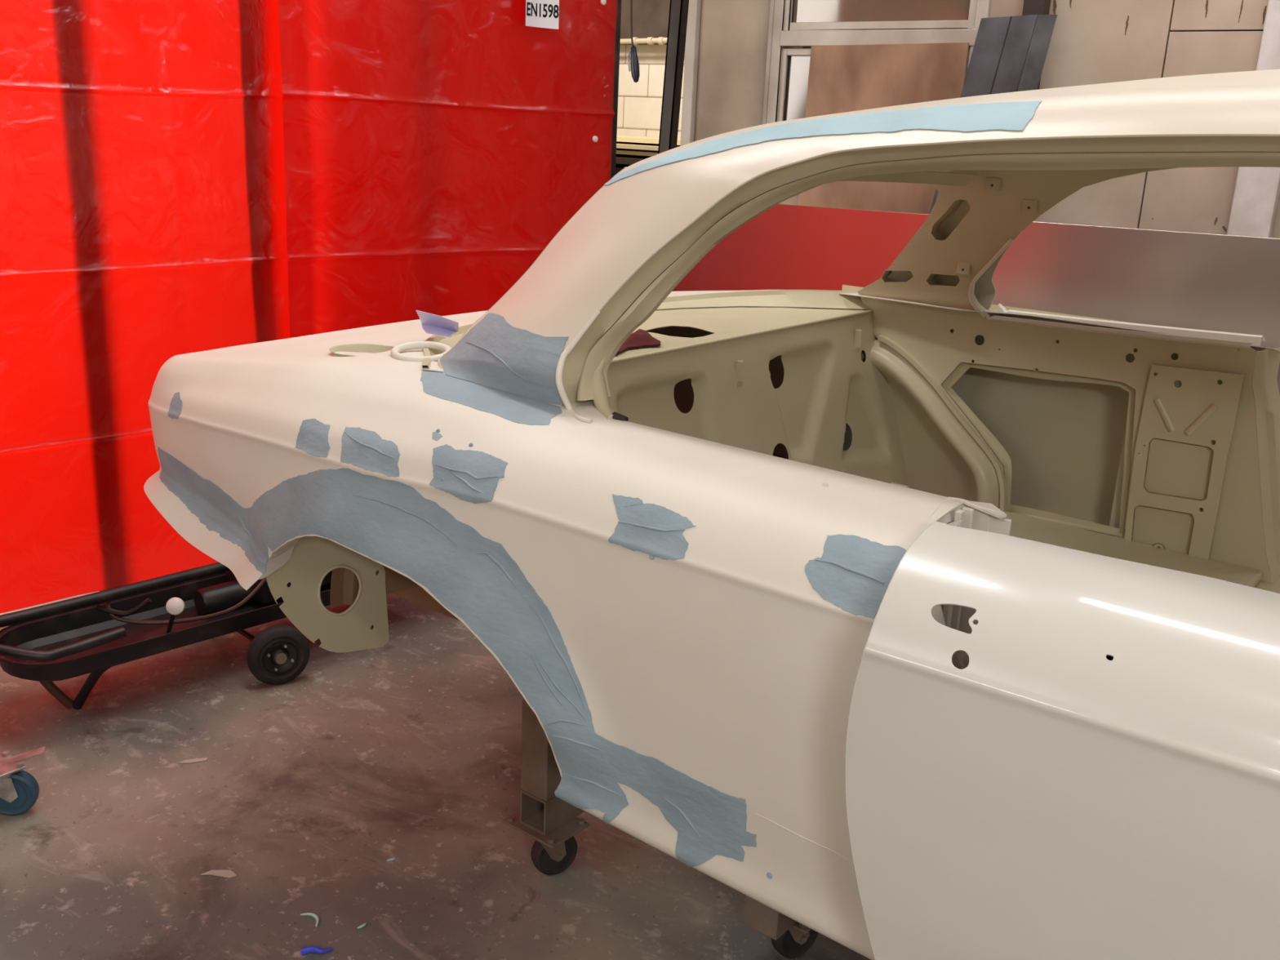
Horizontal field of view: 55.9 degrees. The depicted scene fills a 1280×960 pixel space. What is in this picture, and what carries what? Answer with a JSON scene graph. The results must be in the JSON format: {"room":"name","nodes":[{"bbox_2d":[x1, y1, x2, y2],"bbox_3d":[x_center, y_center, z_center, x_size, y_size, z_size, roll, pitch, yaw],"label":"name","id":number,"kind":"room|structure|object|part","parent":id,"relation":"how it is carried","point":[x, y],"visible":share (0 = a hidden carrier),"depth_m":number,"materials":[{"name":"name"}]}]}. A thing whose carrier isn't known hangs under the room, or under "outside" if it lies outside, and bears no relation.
{"room":"auto repair garage","nodes":[
{"label":"auto repair garage","id":0,"kind":"room"},
{"bbox_2d":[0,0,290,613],"bbox_3d":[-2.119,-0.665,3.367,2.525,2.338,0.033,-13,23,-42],"label":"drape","id":1,"kind":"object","parent":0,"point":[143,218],"depth_m":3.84,"materials":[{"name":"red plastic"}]},
{"bbox_2d":[0,585,871,959],"bbox_3d":[-0.300,0.505,4.024,13.000,0.100,12.500,15,21,36],"label":"floor","id":2,"kind":"structure","parent":0,"point":[408,748],"depth_m":2.78,"materials":[{"name":"concrete"}]},
{"bbox_2d":[0,746,44,815],"bbox_3d":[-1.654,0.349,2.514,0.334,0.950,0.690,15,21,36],"label":"caster wheel","id":3,"kind":"object","parent":2,"relation":"on","point":[19,789],"visible":1,"depth_m":2.77,"materials":[{"name":"blue plastic"}]},
{"bbox_3d":[-1.462,0.655,2.753,0.090,0.006,0.080,15,21,36],"label":"castor plate","id":4,"kind":"part","parent":3,"relation":"part of","materials":[{"name":"metal"}]},
{"bbox_2d":[0,562,332,709],"bbox_3d":[-1.265,0.385,3.512,0.576,0.340,1.524,15,21,36],"label":"cart","id":5,"kind":"object","parent":2,"relation":"on","point":[95,633],"visible":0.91,"depth_m":3.38,"materials":[{"name":"black metal"}]},
{"bbox_3d":[-1.577,0.546,3.225,0.110,0.161,0.029,-6,19,-26],"label":"leg","id":6,"kind":"part","parent":5,"relation":"part of","materials":[{"name":"metal"}]},
{"bbox_3d":[-1.452,0.540,3.235,0.164,0.177,0.052,2,17,-2],"label":"leg","id":7,"kind":"part","parent":5,"relation":"part of","materials":[{"name":"black metal"}]},
{"bbox_3d":[-1.249,0.339,3.242,0.048,0.045,0.032,-2,17,-14],"label":"white knob","id":8,"kind":"part","parent":5,"relation":"part of","materials":[{"name":"plastic"}]},
{"bbox_2d":[177,757,208,763],"bbox_3d":[-1.127,0.708,3.042,0.071,0.002,0.017,-3,18,-18],"label":"flake","id":9,"kind":"object","parent":2,"relation":"on","point":[188,761],"visible":1,"depth_m":3.04,"materials":[{"name":"beige paint"}]},
{"bbox_2d":[200,869,236,878],"bbox_3d":[-0.907,0.849,2.605,0.078,0.002,0.025,4,17,5],"label":"flake","id":10,"kind":"object","parent":2,"relation":"on","point":[226,873],"visible":1,"depth_m":2.60,"materials":[{"name":"beige paint"}]},
{"bbox_2d":[300,912,319,927],"bbox_3d":[-0.673,0.896,2.471,0.057,0.009,0.020,15,21,36],"label":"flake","id":11,"kind":"object","parent":2,"relation":"on","point":[312,914],"visible":1,"depth_m":2.47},
{"bbox_2d":[0,0,621,613],"bbox_3d":[-1.599,-0.825,3.875,4.110,2.420,0.261,-13,23,-41],"label":"curtain","id":12,"kind":"object","parent":2,"relation":"on","point":[177,177],"visible":0.69,"depth_m":4.02,"materials":[{"name":"red plastic"}]},
{"bbox_3d":[-0.130,-1.132,5.119,0.028,2.420,0.030,-13,23,-42],"label":"post","id":13,"kind":"part","parent":12,"relation":"part of","materials":[{"name":"black metal"}]},
{"bbox_2d":[300,946,332,955],"bbox_3d":[-0.637,0.925,2.375,0.060,0.018,0.019,1,17,-5],"label":"scrap","id":14,"kind":"object","parent":2,"relation":"on","point":[305,950],"visible":1,"depth_m":2.37,"materials":[{"name":"blue plastic"}]},
{"bbox_2d":[357,922,366,928],"bbox_3d":[-0.565,0.907,2.456,0.008,0.006,0.023,15,21,36],"label":"scrap","id":15,"kind":"object","parent":2,"relation":"on","point":[365,923],"visible":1,"depth_m":2.45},
{"bbox_2d":[502,696,818,958],"bbox_3d":[0.254,0.570,2.697,0.695,0.583,0.884,15,21,36],"label":"body dolly","id":16,"kind":"object","parent":2,"relation":"on","point":[547,819],"visible":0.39,"depth_m":2.55,"materials":[{"name":"metal"}]},
{"bbox_3d":[-0.195,0.486,2.541,0.075,0.371,0.080,15,21,36],"label":"upright post","id":17,"kind":"part","parent":16,"relation":"part of","materials":[{"name":"metal"}]},
{"bbox_3d":[-0.204,0.744,2.616,0.150,0.006,0.120,15,21,36],"label":"castor plate","id":18,"kind":"part","parent":16,"relation":"part of","materials":[{"name":"metal"}]},
{"bbox_2d":[143,69,1279,959],"bbox_3d":[0.591,-0.164,2.181,2.947,1.142,2.009,15,21,36],"label":"shell","id":19,"kind":"object","parent":16,"relation":"on","point":[909,614],"visible":0.98,"depth_m":1.61,"materials":[{"name":"metal"}]},
{"bbox_3d":[-0.575,0.217,2.239,0.002,0.281,0.273,15,21,36],"label":"wheelhouse closing plate","id":20,"kind":"part","parent":19,"relation":"part of","materials":[{"name":"beige paint"}]},
{"bbox_3d":[-0.117,0.287,2.398,1.010,0.095,0.160,15,21,36],"label":"chassis rail","id":21,"kind":"part","parent":19,"relation":"part of","materials":[{"name":"brown paint"}]},
{"bbox_2d":[416,310,458,337],"bbox_3d":[-0.372,-0.292,2.219,0.155,0.037,0.061,15,21,36],"label":"paper sheet","id":22,"kind":"object","parent":19,"relation":"on","point":[433,324],"visible":1,"depth_m":2.22,"materials":[{"name":"purple paper"}]},
{"bbox_3d":[-0.381,0.082,2.082,0.792,0.564,2.126,-6,19,-26],"label":"quarter panel","id":23,"kind":"part","parent":19,"relation":"part of","materials":[{"name":"white metal"}]},
{"bbox_2d":[615,328,660,355],"bbox_3d":[-0.001,-0.285,2.461,0.086,0.026,0.262,5,17,8],"label":"folded cloth","id":24,"kind":"object","parent":19,"relation":"on","point":[640,338],"visible":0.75,"depth_m":2.46,"materials":[{"name":"red fabric"}]},
{"bbox_2d":[613,306,866,359],"bbox_3d":[-0.023,-0.329,2.648,0.385,0.011,1.500,15,21,36],"label":"shelf","id":25,"kind":"object","parent":19,"relation":"attached to","point":[732,326],"depth_m":2.79,"materials":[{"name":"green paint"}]},
{"bbox_3d":[0.567,-0.219,3.224,2.126,0.564,0.792,6,17,13],"label":"quarter panel","id":26,"kind":"part","parent":19,"relation":"part of","materials":[{"name":"beige metal"}]},
{"bbox_3d":[0.726,0.445,1.059,1.137,0.574,0.183,14,20,34],"label":"door","id":27,"kind":"part","parent":19,"relation":"part of","materials":[{"name":"beige paint"}]},
{"bbox_3d":[0.743,0.470,1.038,1.071,0.539,0.068,14,20,34],"label":"frame","id":28,"kind":"part","parent":19,"relation":"part of","materials":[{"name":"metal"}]},
{"bbox_3d":[1.065,0.166,2.738,0.600,0.022,0.200,15,21,36],"label":"sill","id":29,"kind":"part","parent":19,"relation":"part of","materials":[{"name":"beige paint"}]},
{"bbox_3d":[1.201,-0.019,2.696,0.195,0.471,0.003,15,21,36],"label":"door pillar plate","id":30,"kind":"part","parent":19,"relation":"part of","materials":[{"name":"beige paint"}]},
{"bbox_3d":[0.296,0.835,2.386,0.150,0.006,0.120,15,21,36],"label":"castor plate","id":31,"kind":"part","parent":16,"relation":"part of","materials":[{"name":"metal"}]},
{"bbox_2d":[657,0,688,154],"bbox_3d":[0.148,-1.903,5.517,0.278,3.690,0.130,15,21,36],"label":"steel column","id":32,"kind":"structure","parent":2,"relation":"on","point":[678,9],"depth_m":5.49,"materials":[{"name":"metal"}]},
{"bbox_2d":[671,204,1279,348],"bbox_3d":[1.077,-0.105,3.640,0.085,1.402,3.102,-13,23,-42],"label":"partition","id":33,"kind":"object","parent":2,"relation":"on","point":[1197,281],"visible":0.02,"depth_m":3.42,"materials":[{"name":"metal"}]},
{"bbox_2d":[928,14,1057,214],"bbox_3d":[1.275,-0.845,4.978,0.587,2.030,0.150,3,17,2],"label":"panel","id":34,"kind":"object","parent":2,"relation":"on","point":[1009,54],"visible":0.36,"depth_m":4.71,"materials":[{"name":"grey metal"}]},
{"bbox_2d":[1022,0,1050,89],"bbox_3d":[1.536,-1.301,4.917,0.085,3.000,0.060,15,21,36],"label":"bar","id":35,"kind":"object","parent":2,"relation":"on","point":[1030,6],"visible":0.02,"depth_m":4.73,"materials":[{"name":"black metal"}]},
{"bbox_3d":[0.125,-1.584,8.753,2.200,1.220,0.800,15,21,36],"label":"storage bench","id":36,"kind":"object","parent":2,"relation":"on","visible":0},
{"bbox_2d":[615,163,630,174],"bbox_3d":[0.120,-2.200,8.595,2.400,0.050,0.800,15,21,36],"label":"board","id":37,"kind":"object","parent":36,"relation":"on","point":[619,167],"visible":0.02,"depth_m":8.43,"materials":[{"name":"brown wood"}]},
{"bbox_2d":[615,154,652,164],"bbox_3d":[0.170,-2.222,8.415,2.400,0.040,0.800,15,21,36],"label":"board","id":38,"kind":"object","parent":37,"relation":"on","point":[620,158],"visible":0.07,"depth_m":8.16,"materials":[{"name":"brown wood"}]},
{"bbox_2d":[616,147,657,155],"bbox_3d":[0.157,-2.313,8.534,2.400,0.025,0.800,15,21,36],"label":"board","id":39,"kind":"object","parent":38,"relation":"on","point":[619,151],"visible":0.07,"depth_m":8.22,"materials":[{"name":"brown wood"}]},
{"bbox_2d":[616,141,679,151],"bbox_3d":[0.166,-2.331,8.456,2.400,0.025,0.800,15,21,36],"label":"board","id":40,"kind":"object","parent":39,"relation":"on","point":[645,146],"visible":0.07,"depth_m":8.18,"materials":[{"name":"brown wood"}]},
{"bbox_2d":[616,134,680,145],"bbox_3d":[0.161,-2.429,8.633,2.400,0.030,0.800,15,21,36],"label":"board","id":41,"kind":"object","parent":40,"relation":"on","point":[648,140],"visible":0.07,"depth_m":8.31,"materials":[{"name":"brown wood"}]},
{"bbox_2d":[278,0,617,337],"bbox_3d":[-0.675,-0.978,4.624,1.484,2.338,0.053,-13,23,-42],"label":"drape","id":42,"kind":"object","parent":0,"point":[434,150],"depth_m":4.47,"materials":[{"name":"red plastic"}]},
{"bbox_2d":[617,44,684,138],"bbox_3d":[-0.066,-3.037,9.252,5.700,3.700,0.107,15,21,36],"label":"wall","id":43,"kind":"structure","parent":0,"point":[639,103],"depth_m":9.15,"materials":[{"name":"beige tile"}]},
{"bbox_2d":[620,36,666,44],"bbox_3d":[-0.092,-3.261,8.968,2.901,0.086,0.052,15,21,36],"label":"pipe","id":44,"kind":"object","parent":43,"relation":"attached to","point":[651,40],"visible":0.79,"depth_m":8.84,"materials":[{"name":"beige metal"}]},
{"bbox_2d":[619,0,670,44],"bbox_3d":[-0.075,-4.039,8.882,5.700,1.570,0.080,15,21,36],"label":"trim","id":45,"kind":"structure","parent":43,"relation":"attached to","point":[650,17],"depth_m":8.90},
{"bbox_2d":[694,0,1279,238],"bbox_3d":[3.251,-1.223,3.688,7.600,3.704,0.122,15,21,36],"label":"wall","id":46,"kind":"structure","parent":0,"point":[1092,42],"depth_m":4.70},
{"bbox_2d":[680,0,702,146],"bbox_3d":[0.284,-2.022,5.916,0.060,3.700,0.150,15,21,36],"label":"trim","id":47,"kind":"structure","parent":46,"relation":"attached to","point":[691,64],"depth_m":5.87,"materials":[{"name":"white plastic"}]},
{"bbox_2d":[761,0,774,124],"bbox_3d":[0.629,-1.927,5.652,0.024,3.700,0.115,15,21,36],"label":"trim","id":48,"kind":"structure","parent":46,"relation":"attached to","point":[772,2],"depth_m":5.60,"materials":[{"name":"white plastic"}]},
{"bbox_2d":[766,0,991,124],"bbox_3d":[1.036,-2.047,5.243,1.035,1.607,0.075,15,21,36],"label":"window","id":49,"kind":"structure","parent":46,"relation":"in","point":[796,23],"depth_m":5.33,"materials":[{"name":"white plastic"}]},
{"bbox_3d":[1.023,-1.607,5.375,0.885,0.540,0.008,15,21,36],"label":"pane","id":50,"kind":"part","parent":49,"relation":"part of","materials":[{"name":"white glass"}]},
{"bbox_3d":[1.055,-2.369,5.148,0.870,0.790,0.008,15,21,36],"label":"pane","id":51,"kind":"part","parent":49,"relation":"part of","materials":[{"name":"brown glass"}]},
{"bbox_2d":[797,42,969,213],"bbox_3d":[1.040,-1.403,5.343,0.750,1.008,0.028,15,21,36],"label":"sheet","id":52,"kind":"object","parent":49,"relation":"attached to","point":[844,78],"visible":0.44,"depth_m":5.28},
{"bbox_2d":[1226,0,1279,237],"bbox_3d":[2.316,-1.464,4.354,0.144,3.700,0.150,15,21,36],"label":"trim","id":53,"kind":"structure","parent":46,"relation":"attached to","point":[1257,189],"depth_m":4.41,"materials":[{"name":"grey metal"}]},
{"bbox_3d":[-0.138,-3.132,2.934,13.000,0.100,12.500,15,21,36],"label":"ceiling","id":54,"kind":"structure","parent":0,"visible":0},
{"bbox_2d":[627,0,639,82],"bbox_3d":[-0.001,-2.718,5.141,0.092,1.948,0.040,15,21,36],"label":"hook","id":55,"kind":"object","parent":54,"relation":"hanging from","point":[634,64],"visible":1,"depth_m":5.37,"materials":[{"name":"metal"}]},
{"bbox_3d":[-0.012,-2.792,5.130,0.058,1.801,0.008,15,21,36],"label":"cord","id":56,"kind":"part","parent":55,"relation":"part of","materials":[{"name":"metal"}]}
]}

